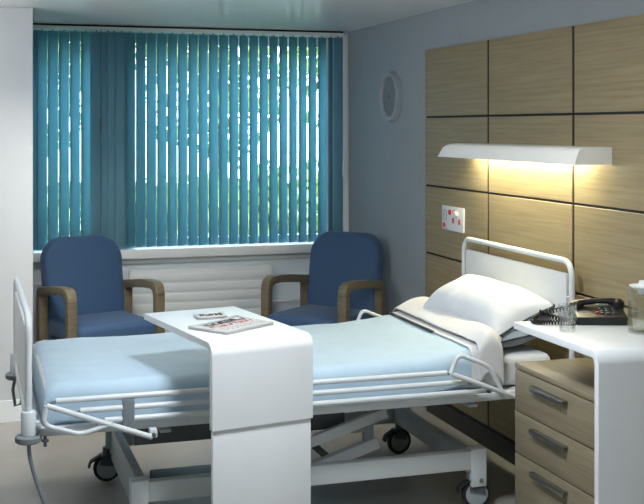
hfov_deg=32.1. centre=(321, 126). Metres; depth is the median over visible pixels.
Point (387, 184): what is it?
wall
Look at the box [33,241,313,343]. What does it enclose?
wall
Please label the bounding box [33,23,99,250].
vertical blind
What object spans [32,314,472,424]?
blanket
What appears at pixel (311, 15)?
ceiling
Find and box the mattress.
[32,344,549,390]
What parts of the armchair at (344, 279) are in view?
arm frame, seat, backrest, arm frame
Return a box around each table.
[144,306,312,503]
[514,317,643,503]
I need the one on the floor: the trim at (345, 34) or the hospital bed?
the hospital bed
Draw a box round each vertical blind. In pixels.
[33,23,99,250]
[100,25,343,247]
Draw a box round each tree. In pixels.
[47,42,80,158]
[135,44,298,224]
[278,47,317,127]
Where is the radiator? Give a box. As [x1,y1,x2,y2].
[128,264,271,332]
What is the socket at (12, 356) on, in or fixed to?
attached to the hospital bed
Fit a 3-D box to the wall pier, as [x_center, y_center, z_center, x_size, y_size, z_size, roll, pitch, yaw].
[-3.077,0.474,6.316,2.739,2.252,1.280,0,0,-18]
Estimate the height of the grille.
0.244 m
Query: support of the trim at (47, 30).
attached to the wall at (387, 184)
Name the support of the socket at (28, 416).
attached to the hospital bed
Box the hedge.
[47,159,317,240]
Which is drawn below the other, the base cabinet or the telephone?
the base cabinet
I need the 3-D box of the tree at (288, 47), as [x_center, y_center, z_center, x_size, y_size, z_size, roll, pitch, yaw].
[0.703,-0.647,20.653,3.006,5.703,3.180,0,0,-18]
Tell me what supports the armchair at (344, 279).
on the floor
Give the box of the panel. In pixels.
[442,205,464,232]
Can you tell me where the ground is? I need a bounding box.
[47,188,317,235]
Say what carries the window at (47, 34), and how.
attached to the wall pier
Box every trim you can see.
[33,29,341,40]
[342,32,348,231]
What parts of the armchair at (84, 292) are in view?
arm frame, backrest, seat, arm frame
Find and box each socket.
[10,353,14,373]
[21,409,35,436]
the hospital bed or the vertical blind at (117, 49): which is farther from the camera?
the vertical blind at (117, 49)
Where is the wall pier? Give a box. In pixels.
[0,7,32,400]
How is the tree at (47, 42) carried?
on the ground
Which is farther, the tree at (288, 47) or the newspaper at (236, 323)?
the tree at (288, 47)
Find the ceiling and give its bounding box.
[0,0,473,31]
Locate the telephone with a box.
[530,298,627,325]
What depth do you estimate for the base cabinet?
4.08 m
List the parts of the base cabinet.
handle, handle, handle, drawer, drawer, drawer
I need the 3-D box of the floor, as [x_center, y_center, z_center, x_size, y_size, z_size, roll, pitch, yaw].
[-0.854,1.650,2.845,5.087,0.100,9.340,0,0,-18]
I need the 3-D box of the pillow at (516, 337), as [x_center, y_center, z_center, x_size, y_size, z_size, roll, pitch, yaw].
[0.695,0.886,5.042,0.332,0.145,0.785,0,0,-20]
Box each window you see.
[47,34,80,242]
[135,36,327,245]
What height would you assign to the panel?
0.128 m
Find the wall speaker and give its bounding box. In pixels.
[379,71,402,121]
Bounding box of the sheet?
[386,297,503,382]
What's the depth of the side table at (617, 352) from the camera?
3.71 m
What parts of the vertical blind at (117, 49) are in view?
pull cord, head rail, chain, pull cord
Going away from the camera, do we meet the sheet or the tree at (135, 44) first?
the sheet
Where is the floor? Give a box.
[0,406,514,503]
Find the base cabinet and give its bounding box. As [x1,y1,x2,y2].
[515,357,593,503]
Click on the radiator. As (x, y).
(189, 288)
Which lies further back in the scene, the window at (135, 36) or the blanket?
the window at (135, 36)
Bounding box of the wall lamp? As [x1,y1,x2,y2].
[438,143,611,164]
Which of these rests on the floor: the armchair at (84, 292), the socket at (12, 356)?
the armchair at (84, 292)
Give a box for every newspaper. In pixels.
[188,315,273,334]
[193,312,227,319]
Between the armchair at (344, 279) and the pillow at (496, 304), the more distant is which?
the armchair at (344, 279)
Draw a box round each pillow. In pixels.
[424,274,554,336]
[501,329,537,347]
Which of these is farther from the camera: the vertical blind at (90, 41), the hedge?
the hedge
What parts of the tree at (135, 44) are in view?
crown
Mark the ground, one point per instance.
(297, 188)
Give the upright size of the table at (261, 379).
0.860 m
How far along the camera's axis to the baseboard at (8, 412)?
6.07 m
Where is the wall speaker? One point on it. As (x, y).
(390, 94)
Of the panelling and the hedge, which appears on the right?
the panelling
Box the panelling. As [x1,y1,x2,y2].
[425,14,643,464]
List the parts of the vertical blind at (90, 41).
head rail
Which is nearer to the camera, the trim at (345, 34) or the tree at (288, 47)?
the trim at (345, 34)
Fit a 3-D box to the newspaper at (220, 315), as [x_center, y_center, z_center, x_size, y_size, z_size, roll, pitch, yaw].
[-0.432,0.732,4.342,0.121,0.015,0.078,0,0,-19]
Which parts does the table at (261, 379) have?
panel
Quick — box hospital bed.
[5,237,574,503]
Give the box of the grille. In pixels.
[383,77,394,116]
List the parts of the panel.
knob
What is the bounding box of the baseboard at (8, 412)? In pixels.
[0,399,21,422]
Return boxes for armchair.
[36,235,164,341]
[261,231,384,325]
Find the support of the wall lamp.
attached to the panelling
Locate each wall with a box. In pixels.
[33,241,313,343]
[349,0,643,407]
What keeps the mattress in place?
on the hospital bed
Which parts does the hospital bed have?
footboard, link handle, brake lever, rail, under frame, deck frame, lift arm, lift arm, lift arm, lift post, link handle, brake lever, brake lever, link handle, headboard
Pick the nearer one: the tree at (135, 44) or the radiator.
the radiator

